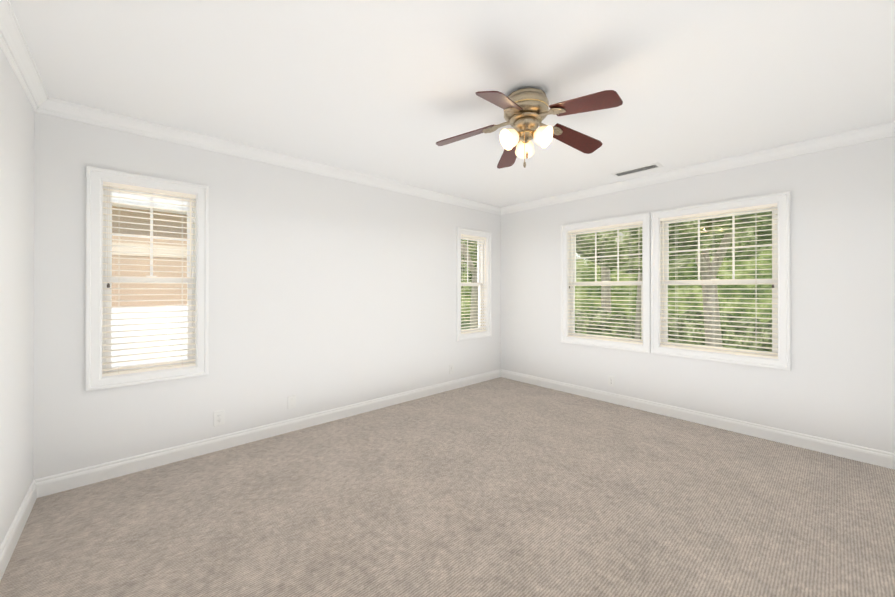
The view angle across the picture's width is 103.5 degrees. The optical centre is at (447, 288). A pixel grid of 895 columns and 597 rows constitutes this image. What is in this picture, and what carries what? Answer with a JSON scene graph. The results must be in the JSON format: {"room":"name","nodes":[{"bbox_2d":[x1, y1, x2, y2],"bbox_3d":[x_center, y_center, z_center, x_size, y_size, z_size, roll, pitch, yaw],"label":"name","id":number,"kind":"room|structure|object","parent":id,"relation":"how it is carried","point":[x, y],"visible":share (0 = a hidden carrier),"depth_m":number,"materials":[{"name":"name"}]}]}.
{"room":"empty bedroom","nodes":[
{"label":"empty bedroom","id":0,"kind":"room"},
{"bbox_2d":[0,47,33,545],"bbox_3d":[-1.207,0.050,0.591,0.160,2.403,3.970,0,0,-42],"label":"wall","id":1,"kind":"structure","parent":0,"point":[16,283],"depth_m":1.77,"materials":[{"name":"white paint"}]},
{"bbox_2d":[0,479,39,580],"bbox_3d":[-1.145,1.197,0.651,0.016,0.108,3.900,0,0,-42],"label":"baseboard","id":2,"kind":"structure","parent":1,"relation":"attached to","point":[9,543],"depth_m":1.76,"materials":[{"name":"white wood"}]},
{"bbox_2d":[0,0,51,111],"bbox_3d":[-1.117,-1.108,0.662,0.065,0.087,3.810,0,0,-42],"label":"crown molding","id":3,"kind":"structure","parent":1,"relation":"attached to","point":[16,50],"depth_m":1.70,"materials":[{"name":"white wood"}]},
{"bbox_2d":[33,112,500,479],"bbox_3d":[-0.913,0.058,3.644,4.695,2.403,0.160,0,0,-42],"label":"wall","id":4,"kind":"structure","parent":0,"point":[325,293],"depth_m":2.95,"materials":[{"name":"white paint"}]},
{"bbox_2d":[85,166,208,390],"bbox_3d":[-2.118,-0.062,2.527,0.654,1.437,0.177,0,0,-42],"label":"window","id":5,"kind":"structure","parent":4,"relation":"in","point":[95,274],"depth_m":2.44,"materials":[{"name":"white wood"}]},
{"bbox_2d":[102,181,195,376],"bbox_3d":[-2.093,-0.062,2.500,0.514,1.292,0.067,0,0,-42],"label":"window blind","id":6,"kind":"object","parent":5,"relation":"attached to","point":[141,189],"visible":1,"depth_m":2.48,"materials":[{"name":"white plastic"}]},
{"bbox_2d":[214,410,223,426],"bbox_3d":[-1.778,1.010,2.745,0.070,0.115,0.007,0,0,-42],"label":"electrical outlet","id":7,"kind":"object","parent":4,"relation":"attached to","point":[218,418],"visible":1,"depth_m":2.74,"materials":[{"name":"white plastic"}]},
{"bbox_2d":[38,98,499,214],"bbox_3d":[-0.837,-1.101,3.563,4.375,0.087,0.065,0,0,-42],"label":"crown molding","id":8,"kind":"structure","parent":4,"relation":"attached to","point":[60,108],"depth_m":2.78,"materials":[{"name":"white wood"}]},
{"bbox_2d":[40,369,499,496],"bbox_3d":[-0.854,1.205,3.575,4.375,0.108,0.016,0,0,-42],"label":"baseboard","id":9,"kind":"structure","parent":4,"relation":"attached to","point":[53,484],"depth_m":2.76,"materials":[{"name":"white wood"}]},
{"bbox_2d":[456,227,491,340],"bbox_3d":[0.313,-0.057,4.729,0.654,1.437,0.177,0,0,-42],"label":"window","id":10,"kind":"structure","parent":4,"relation":"in","point":[484,291],"depth_m":4.85,"materials":[{"name":"white"}]},
{"bbox_2d":[461,234,485,333],"bbox_3d":[0.338,-0.056,4.702,0.514,1.292,0.067,0,0,-42],"label":"window blind","id":11,"kind":"object","parent":10,"relation":"attached to","point":[462,247],"visible":0.71,"depth_m":4.68,"materials":[{"name":"white plastic"}]},
{"bbox_2d":[0,377,894,596],"bbox_3d":[0.473,1.330,2.110,4.695,0.150,4.290,0,0,-42],"label":"floor","id":12,"kind":"structure","parent":0,"point":[500,487],"depth_m":1.95,"materials":[{"name":"carpet"}]},
{"bbox_2d":[9,0,894,206],"bbox_3d":[0.473,-1.223,2.116,4.695,0.150,4.290,0,0,-42],"label":"ceiling","id":13,"kind":"structure","parent":0,"point":[386,89],"depth_m":1.89,"materials":[{"name":"white paint"}]},
{"bbox_2d":[436,88,622,168],"bbox_3d":[0.485,-0.922,2.074,1.069,0.452,1.032,0,0,-42],"label":"ceiling fan","id":14,"kind":"object","parent":13,"relation":"hanging from","point":[527,111],"visible":0.98,"depth_m":2.03,"materials":[{"name":"brown wood"}]},
{"bbox_2d":[611,162,663,176],"bbox_3d":[1.824,-1.141,3.414,0.165,0.007,0.430,0,0,-42],"label":"ceiling vent","id":15,"kind":"object","parent":13,"relation":"in","point":[638,169],"visible":1,"depth_m":3.39,"materials":[{"name":"white metal"}]},
{"bbox_2d":[501,136,894,452],"bbox_3d":[2.154,0.058,3.635,0.160,2.403,3.970,0,0,-42],"label":"wall","id":16,"kind":"structure","parent":0,"point":[836,382],"depth_m":2.82,"materials":[{"name":"white paint"}]},
{"bbox_2d":[561,212,650,352],"bbox_3d":[1.786,-0.058,4.014,0.177,1.437,0.999,0,0,-42],"label":"window","id":17,"kind":"structure","parent":16,"relation":"in","point":[644,283],"depth_m":3.99,"materials":[{"name":"white"}]},
{"bbox_2d":[568,221,642,344],"bbox_3d":[1.758,-0.058,3.989,0.067,1.292,0.859,0,0,-42],"label":"window blind","id":18,"kind":"object","parent":17,"relation":"attached to","point":[610,226],"visible":0.9,"depth_m":3.95,"materials":[{"name":"white plastic"}]},
{"bbox_2d":[608,376,614,386],"bbox_3d":[1.807,1.025,3.891,0.007,0.115,0.070,0,0,-42],"label":"electrical outlet","id":19,"kind":"object","parent":16,"relation":"attached to","point":[611,381],"visible":1,"depth_m":3.89,"materials":[{"name":"white plastic"}]},
{"bbox_2d":[500,369,894,469],"bbox_3d":[2.085,1.205,3.577,0.016,0.108,3.900,0,0,-42],"label":"baseboard","id":20,"kind":"structure","parent":16,"relation":"attached to","point":[836,448],"depth_m":3.11,"materials":[{"name":"white wood"}]},
{"bbox_2d":[500,121,894,214],"bbox_3d":[2.077,-1.101,3.555,0.065,0.087,3.810,0,0,-42],"label":"crown molding","id":21,"kind":"structure","parent":16,"relation":"attached to","point":[886,130],"depth_m":3.10,"materials":[{"name":"white wood"}]},
{"bbox_2d":[651,191,790,369],"bbox_3d":[2.467,-0.060,3.262,0.177,1.437,1.019,0,0,-42],"label":"window","id":22,"kind":"structure","parent":16,"relation":"in","point":[781,262],"depth_m":3.16,"materials":[{"name":"white wood"}]},
{"bbox_2d":[660,203,777,358],"bbox_3d":[2.439,-0.060,3.237,0.067,1.292,0.879,0,0,-42],"label":"window blind","id":23,"kind":"object","parent":22,"relation":"attached to","point":[755,208],"visible":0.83,"depth_m":3.17,"materials":[{"name":"white plastic"}]},
{"label":"outside","id":24,"kind":"structure","parent":0,"visible":0},
{"bbox_2d":[461,321,469,329],"bbox_3d":[1.225,1.964,5.467,60.000,0.200,60.000,0,0,-42],"label":"ground","id":25,"kind":"structure","parent":24,"point":[463,322],"depth_m":18.57,"materials":[{"name":"green plant"}]},
{"bbox_2d":[111,306,186,366],"bbox_3d":[-4.223,1.034,3.739,5.640,1.650,0.190,0,0,-42],"label":"fence","id":26,"kind":"object","parent":25,"relation":"on","point":[143,321],"depth_m":4.22,"materials":[{"name":"white"}]},
{"bbox_2d":[112,193,186,307],"bbox_3d":[-7.462,-0.361,5.531,9.800,4.450,3.850,0,0,-42],"label":"neighbor house","id":27,"kind":"structure","parent":25,"relation":"on","point":[115,255],"depth_m":5.65,"materials":[{"name":"beige paint"}]},
{"bbox_2d":[461,239,477,328],"bbox_3d":[0.900,-1.281,10.519,5.898,6.324,5.970,0,0,-42],"label":"tree","id":28,"kind":"object","parent":25,"relation":"on","point":[471,258],"depth_m":10.62,"materials":[{"name":"green plant"}]},
{"bbox_2d":[601,266,610,313],"bbox_3d":[4.388,-2.137,10.922,6.753,8.046,6.941,0,0,-42],"label":"tree","id":29,"kind":"object","parent":25,"relation":"on","point":[606,289],"depth_m":11.02,"materials":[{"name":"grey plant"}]},
{"bbox_2d":[461,246,771,322],"bbox_3d":[6.163,-2.931,7.254,22.299,9.600,37.984,0,0,-42],"label":"trees","id":30,"kind":"object","parent":25,"relation":"on","point":[630,289],"depth_m":17.12,"materials":[{"name":"green plant"}]},
{"bbox_2d":[635,273,641,338],"bbox_3d":[4.135,-0.948,7.640,4.795,5.639,4.510,0,0,-42],"label":"tree","id":31,"kind":"object","parent":25,"relation":"on","point":[638,302],"depth_m":7.42,"materials":[{"name":"green plant"}]},
{"bbox_2d":[575,306,771,351],"bbox_3d":[6.655,1.123,7.071,1.807,1.776,14.257,0,0,-42],"label":"bushes","id":32,"kind":"object","parent":25,"relation":"on","point":[697,330],"depth_m":7.76,"materials":[{"name":"green plant"}]},
{"bbox_2d":[576,211,771,346],"bbox_3d":[4.170,-1.631,5.734,6.557,7.005,6.078,0,0,-42],"label":"tree","id":33,"kind":"object","parent":25,"relation":"on","point":[709,270],"depth_m":5.31,"materials":[{"name":"green plant"}]}
]}

